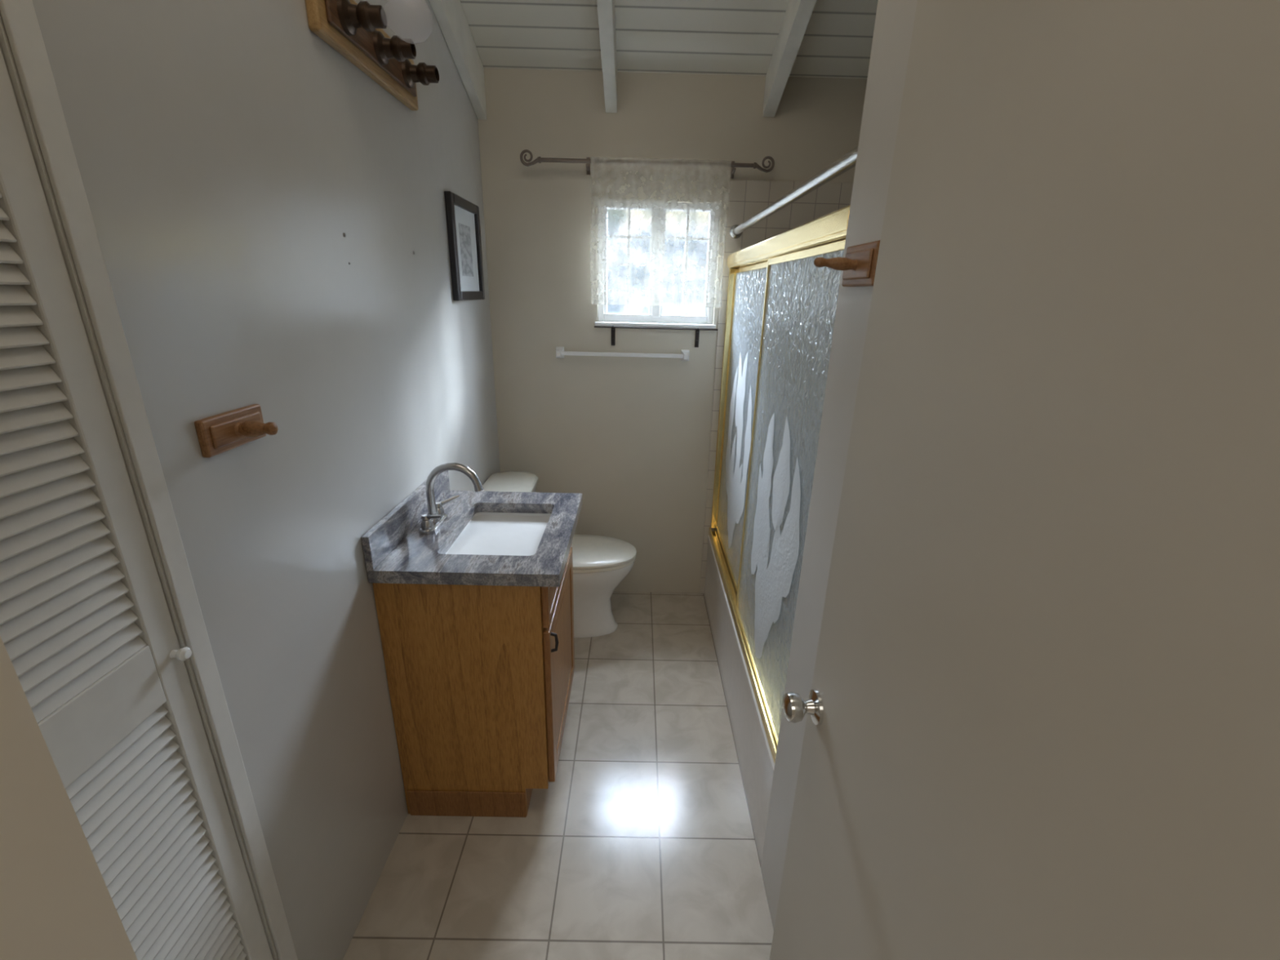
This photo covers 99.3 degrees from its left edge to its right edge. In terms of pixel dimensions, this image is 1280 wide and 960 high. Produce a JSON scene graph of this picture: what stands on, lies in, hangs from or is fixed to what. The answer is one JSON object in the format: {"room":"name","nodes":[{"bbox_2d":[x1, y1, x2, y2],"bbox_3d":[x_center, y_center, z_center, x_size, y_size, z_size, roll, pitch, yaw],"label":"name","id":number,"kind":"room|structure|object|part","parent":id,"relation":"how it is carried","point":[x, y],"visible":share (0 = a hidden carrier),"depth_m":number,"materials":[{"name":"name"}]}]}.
{"room":"bathroom","nodes":[
{"label":"bathroom","id":0,"kind":"room"},
{"bbox_2d":[0,635,137,959],"bbox_3d":[-0.010,-0.240,0.081,2.630,3.700,0.130,1,19,0],"label":"wall","id":1,"kind":"structure","parent":0,"point":[56,903],"depth_m":0.28,"materials":[{"name":"paint"}]},
{"bbox_2d":[769,0,1279,959],"bbox_3d":[0.356,0.430,0.706,0.162,2.018,0.702,1,19,0],"label":"door","id":2,"kind":"structure","parent":1,"relation":"in","point":[1042,708],"depth_m":0.47,"materials":[{"name":"paint"}]},
{"bbox_2d":[31,0,500,959],"bbox_3d":[-0.787,-0.618,1.373,0.120,3.533,2.560,1,19,0],"label":"wall","id":3,"kind":"structure","parent":0,"point":[225,152],"depth_m":1.16,"materials":[{"name":"paint"}]},
{"bbox_2d":[0,47,273,959],"bbox_3d":[-0.752,0.413,0.663,0.056,2.020,0.513,1,19,0],"label":"door","id":4,"kind":"structure","parent":3,"relation":"in","point":[88,635],"depth_m":0.74,"materials":[{"name":"white paint"}]},
{"bbox_3d":[-0.735,0.279,0.871,0.025,0.022,0.022,1,19,0],"label":"knob","id":5,"kind":"part","parent":4,"relation":"part of","materials":[{"name":"white ceramic"}]},
{"bbox_2d":[0,0,297,959],"bbox_3d":[-0.800,0.390,0.674,0.127,2.085,0.560,1,19,0],"label":"door frame","id":6,"kind":"structure","parent":3,"relation":"attached to","point":[22,46],"depth_m":0.77,"materials":[{"name":"white paint"}]},
{"bbox_2d":[194,404,278,457],"bbox_3d":[-0.694,-0.090,0.976,0.085,0.064,0.150,1,19,0],"label":"robe hook","id":7,"kind":"object","parent":3,"relation":"attached to","point":[219,433],"visible":1,"depth_m":0.96,"materials":[{"name":"brown wood"}]},
{"bbox_2d":[305,0,439,111],"bbox_3d":[-0.599,-1.125,1.420,0.237,0.134,0.560,1,19,0],"label":"vanity light","id":8,"kind":"object","parent":3,"relation":"attached to","point":[354,30],"visible":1,"depth_m":1.36,"materials":[{"name":"brown wood"}]},
{"bbox_2d":[336,0,386,35],"bbox_3d":[-0.635,-1.069,1.254,0.089,0.072,0.072,1,19,0],"label":"bulb socket","id":9,"kind":"object","parent":8,"relation":"attached to","point":[350,17],"depth_m":1.24,"materials":[{"name":"brown metal"}]},
{"bbox_2d":[373,30,416,65],"bbox_3d":[-0.635,-1.126,1.420,0.089,0.072,0.072,1,19,0],"label":"bulb socket","id":10,"kind":"object","parent":8,"relation":"attached to","point":[384,49],"depth_m":1.40,"materials":[{"name":"brown metal"}]},
{"bbox_2d":[401,58,439,88],"bbox_3d":[-0.636,-1.183,1.585,0.089,0.072,0.072,1,19,0],"label":"bulb socket","id":11,"kind":"object","parent":8,"relation":"attached to","point":[425,74],"depth_m":1.57,"materials":[{"name":"brown metal"}]},
{"bbox_2d":[444,191,484,301],"bbox_3d":[-0.715,-0.945,2.244,0.025,0.385,0.380,1,19,0],"label":"framed picture","id":12,"kind":"object","parent":3,"relation":"attached to","point":[463,218],"visible":1,"depth_m":2.21,"materials":[{"name":"black paint"}]},
{"bbox_2d":[458,222,473,276],"bbox_3d":[-0.716,-0.945,2.244,0.001,0.195,0.150,1,19,0],"label":"print","id":13,"kind":"object","parent":12,"relation":"attached to","point":[465,245],"depth_m":2.24},
{"bbox_2d":[342,591,773,959],"bbox_3d":[-0.040,1.442,1.001,2.600,0.080,4.950,1,19,0],"label":"floor","id":14,"kind":"structure","parent":0,"point":[642,845],"depth_m":1.71,"materials":[{"name":"tile"}]},
{"bbox_2d":[372,542,574,817],"bbox_3d":[-0.502,0.601,1.935,0.510,0.876,0.596,1,19,0],"label":"vanity cabinet","id":15,"kind":"object","parent":14,"relation":"on","point":[480,677],"visible":0.7,"depth_m":1.65,"materials":[{"name":"brown wood"}]},
{"bbox_2d":[361,471,582,586],"bbox_3d":[-0.482,0.119,1.771,0.525,0.138,0.634,1,19,0],"label":"countertop","id":16,"kind":"structure","parent":15,"relation":"on","point":[395,552],"depth_m":1.60,"materials":[{"name":"stone"}]},
{"bbox_2d":[418,462,484,534],"bbox_3d":[-0.597,0.047,1.739,0.197,0.214,0.183,1,19,0],"label":"faucet","id":17,"kind":"object","parent":16,"relation":"on","point":[431,522],"visible":1,"depth_m":1.71,"materials":[{"name":"silver metal"}]},
{"bbox_3d":[-0.646,0.127,1.702,0.090,0.062,0.038,8,20,17],"label":"handle","id":18,"kind":"part","parent":17,"relation":"part of","materials":[{"name":"silver metal"}]},
{"bbox_3d":[-0.672,0.140,1.771,0.052,0.014,0.156,1,19,0],"label":"plate","id":19,"kind":"part","parent":17,"relation":"part of","materials":[{"name":"silver metal"}]},
{"bbox_3d":[-0.646,0.087,1.817,0.090,0.062,0.038,-5,20,-18],"label":"handle","id":20,"kind":"part","parent":17,"relation":"part of","materials":[{"name":"silver metal"}]},
{"bbox_2d":[444,511,551,555],"bbox_3d":[-0.454,0.253,1.812,0.324,0.137,0.446,1,19,0],"label":"sink","id":21,"kind":"object","parent":16,"relation":"in","point":[513,534],"visible":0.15,"depth_m":1.83,"materials":[{"name":"white ceramic"}]},
{"bbox_3d":[-0.254,0.482,1.616,0.024,0.069,0.010,1,19,0],"label":"handle","id":22,"kind":"part","parent":15,"relation":"part of","materials":[{"name":"metal"}]},
{"bbox_3d":[-0.271,0.272,1.824,0.020,0.142,0.566,1,19,0],"label":"drawer","id":23,"kind":"part","parent":15,"relation":"part of","materials":[{"name":"brown wood"}]},
{"bbox_3d":[-0.280,0.622,1.945,0.020,0.570,0.566,1,19,0],"label":"door","id":24,"kind":"part","parent":15,"relation":"part of","materials":[{"name":"brown wood"}]},
{"bbox_2d":[480,471,636,638],"bbox_3d":[-0.386,0.391,2.696,0.739,0.782,0.430,1,19,0],"label":"toilet","id":25,"kind":"object","parent":14,"relation":"on","point":[600,563],"visible":0.42,"depth_m":2.65,"materials":[{"name":"white ceramic"}]},
{"bbox_3d":[-0.626,0.037,2.573,0.242,0.045,0.430,1,19,0],"label":"tank lid","id":26,"kind":"part","parent":25,"relation":"part of","materials":[{"name":"white ceramic"}]},
{"bbox_3d":[-0.363,0.571,2.758,0.663,0.402,0.340,1,19,0],"label":"bowl","id":27,"kind":"part","parent":25,"relation":"part of","materials":[{"name":"white ceramic"}]},
{"bbox_3d":[-0.275,0.345,2.680,0.518,0.033,0.348,1,19,0],"label":"lid","id":28,"kind":"part","parent":25,"relation":"part of","materials":[{"name":"white plastic"}]},
{"bbox_3d":[-0.269,0.372,2.689,0.500,0.020,0.344,1,19,0],"label":"seat","id":29,"kind":"part","parent":25,"relation":"part of","materials":[{"name":"white plastic"}]},
{"bbox_2d":[703,534,774,864],"bbox_3d":[0.755,0.749,2.349,0.761,0.385,1.582,1,19,0],"label":"bathtub","id":30,"kind":"object","parent":14,"relation":"on","point":[757,765],"visible":0.21,"depth_m":2.02,"materials":[{"name":"ceramic"}]},
{"bbox_2d":[708,204,850,764],"bbox_3d":[0.426,-0.121,2.048,0.062,1.439,1.578,1,19,0],"label":"shower enclosure","id":31,"kind":"object","parent":30,"relation":"on","point":[781,307],"visible":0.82,"depth_m":1.71,"materials":[{"name":"clear glass"}]},
{"bbox_2d":[725,352,751,548],"bbox_3d":[0.433,-0.108,2.441,0.002,0.929,0.548,1,19,0],"label":"flower","id":32,"kind":"object","parent":31,"relation":"on","point":[740,423],"depth_m":2.40,"materials":[{"name":"white glass"}]},
{"bbox_3d":[0.441,-0.226,2.379,0.014,1.333,0.844,1,19,0],"label":"sliding door","id":33,"kind":"part","parent":31,"relation":"part of","materials":[{"name":"clear glass"}]},
{"bbox_3d":[0.441,-0.226,2.379,0.004,1.295,0.820,1,19,0],"label":"glass panel","id":34,"kind":"part","parent":31,"relation":"part of","materials":[{"name":"white"}]},
{"bbox_2d":[751,413,800,658],"bbox_3d":[0.406,0.218,1.682,0.002,0.849,0.513,1,19,0],"label":"flower","id":35,"kind":"object","parent":31,"relation":"on","point":[775,548],"depth_m":1.63,"materials":[{"name":"white glass"}]},
{"bbox_3d":[0.442,-0.773,1.823,0.062,0.060,1.578,1,19,0],"label":"header rail","id":36,"kind":"part","parent":31,"relation":"part of","materials":[{"name":"gold metal"}]},
{"bbox_3d":[0.415,0.018,1.671,0.004,1.295,0.710,1,19,0],"label":"glass panel","id":37,"kind":"part","parent":31,"relation":"part of","materials":[{"name":"white"}]},
{"bbox_2d":[459,0,877,79],"bbox_3d":[0.033,-1.829,0.960,2.600,1.150,2.810,1,19,0],"label":"ceiling","id":38,"kind":"structure","parent":0,"point":[688,37],"depth_m":2.15,"materials":[{"name":"white wood"}]},
{"bbox_2d":[428,0,486,119],"bbox_3d":[-0.678,-1.724,0.995,0.038,1.179,2.548,1,19,0],"label":"ceiling beam","id":39,"kind":"structure","parent":38,"relation":"attached to","point":[450,15],"depth_m":2.08,"materials":[{"name":"paint"}]},
{"bbox_2d":[596,0,617,112],"bbox_3d":[-0.112,-1.731,0.993,0.050,1.139,2.548,1,19,0],"label":"ceiling beam","id":40,"kind":"structure","parent":38,"relation":"attached to","point":[606,8],"depth_m":2.07,"materials":[{"name":"paint"}]},
{"bbox_2d":[762,0,816,116],"bbox_3d":[0.577,-1.715,0.998,0.052,1.139,2.548,1,19,0],"label":"ceiling beam","id":41,"kind":"structure","parent":38,"relation":"attached to","point":[797,14],"depth_m":2.07,"materials":[{"name":"paint"}]},
{"bbox_2d":[477,68,866,593],"bbox_3d":[0.216,-0.589,2.807,2.150,2.590,0.130,1,19,0],"label":"wall","id":42,"kind":"structure","parent":0,"point":[630,435],"depth_m":2.59,"materials":[{"name":"beige paint"}]},
{"bbox_2d":[555,346,688,360],"bbox_3d":[-0.087,-0.621,2.692,0.664,0.054,0.067,1,19,0],"label":"towel bar","id":43,"kind":"object","parent":42,"relation":"attached to","point":[560,353],"visible":1,"depth_m":2.67,"materials":[{"name":"plastic"}]},
{"bbox_3d":[-0.399,-0.628,2.690,0.040,0.054,0.067,1,19,0],"label":"post","id":44,"kind":"part","parent":43,"relation":"part of","materials":[{"name":"plastic"}]},
{"bbox_3d":[0.225,-0.614,2.695,0.040,0.054,0.067,1,19,0],"label":"post","id":45,"kind":"part","parent":43,"relation":"part of","materials":[{"name":"plastic"}]},
{"bbox_2d":[520,149,774,178],"bbox_3d":[0.033,-1.398,2.412,1.114,0.078,0.089,1,19,0],"label":"curtain rod","id":46,"kind":"object","parent":42,"relation":"attached to","point":[732,165],"visible":1,"depth_m":2.38,"materials":[{"name":"metal"}]},
{"bbox_3d":[0.033,-1.389,2.382,0.960,0.016,0.016,1,19,0],"label":"rod","id":47,"kind":"part","parent":46,"relation":"part of","materials":[{"name":"metal"}]},
{"bbox_2d":[594,325,718,347],"bbox_3d":[0.077,-0.706,2.680,0.605,0.096,0.035,1,19,0],"label":"shelf","id":48,"kind":"object","parent":42,"relation":"attached to","point":[613,328],"visible":1,"depth_m":2.66,"materials":[{"name":"metal"}]},
{"bbox_3d":[0.079,-0.741,2.658,0.605,0.007,0.007,1,19,0],"label":"rod","id":49,"kind":"part","parent":48,"relation":"part of","materials":[{"name":"metal"}]},
{"bbox_2d":[595,200,719,328],"bbox_3d":[0.083,-1.028,2.622,0.594,0.555,0.103,1,19,0],"label":"window","id":50,"kind":"structure","parent":42,"relation":"in","point":[657,237],"depth_m":2.63,"materials":[{"name":"plastic"}]},
{"bbox_2d":[699,179,853,594],"bbox_3d":[0.766,-0.341,2.817,0.788,2.140,0.010,1,19,0],"label":"tile surround","id":51,"kind":"object","parent":42,"relation":"attached to","point":[745,199],"visible":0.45,"depth_m":2.51,"materials":[{"name":"beige tile"}]},
{"bbox_2d":[760,0,917,928],"bbox_3d":[0.853,-0.306,1.011,0.893,3.258,0.250,1,19,0],"label":"wall","id":52,"kind":"structure","parent":0,"point":[895,19],"depth_m":1.10,"materials":[{"name":"paint"}]},
{"bbox_2d":[729,146,857,238],"bbox_3d":[0.446,-0.895,1.780,0.059,0.059,1.591,1,19,0],"label":"shower rod","id":53,"kind":"object","parent":52,"relation":"attached to","point":[846,162],"visible":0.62,"depth_m":1.44,"materials":[{"name":"metal"}]},
{"bbox_2d":[813,240,879,286],"bbox_3d":[0.362,-0.390,0.985,0.095,0.072,0.150,1,19,0],"label":"robe hook","id":54,"kind":"object","parent":52,"relation":"attached to","point":[859,265],"visible":0.95,"depth_m":0.97,"materials":[{"name":"brown wood"}]}
]}

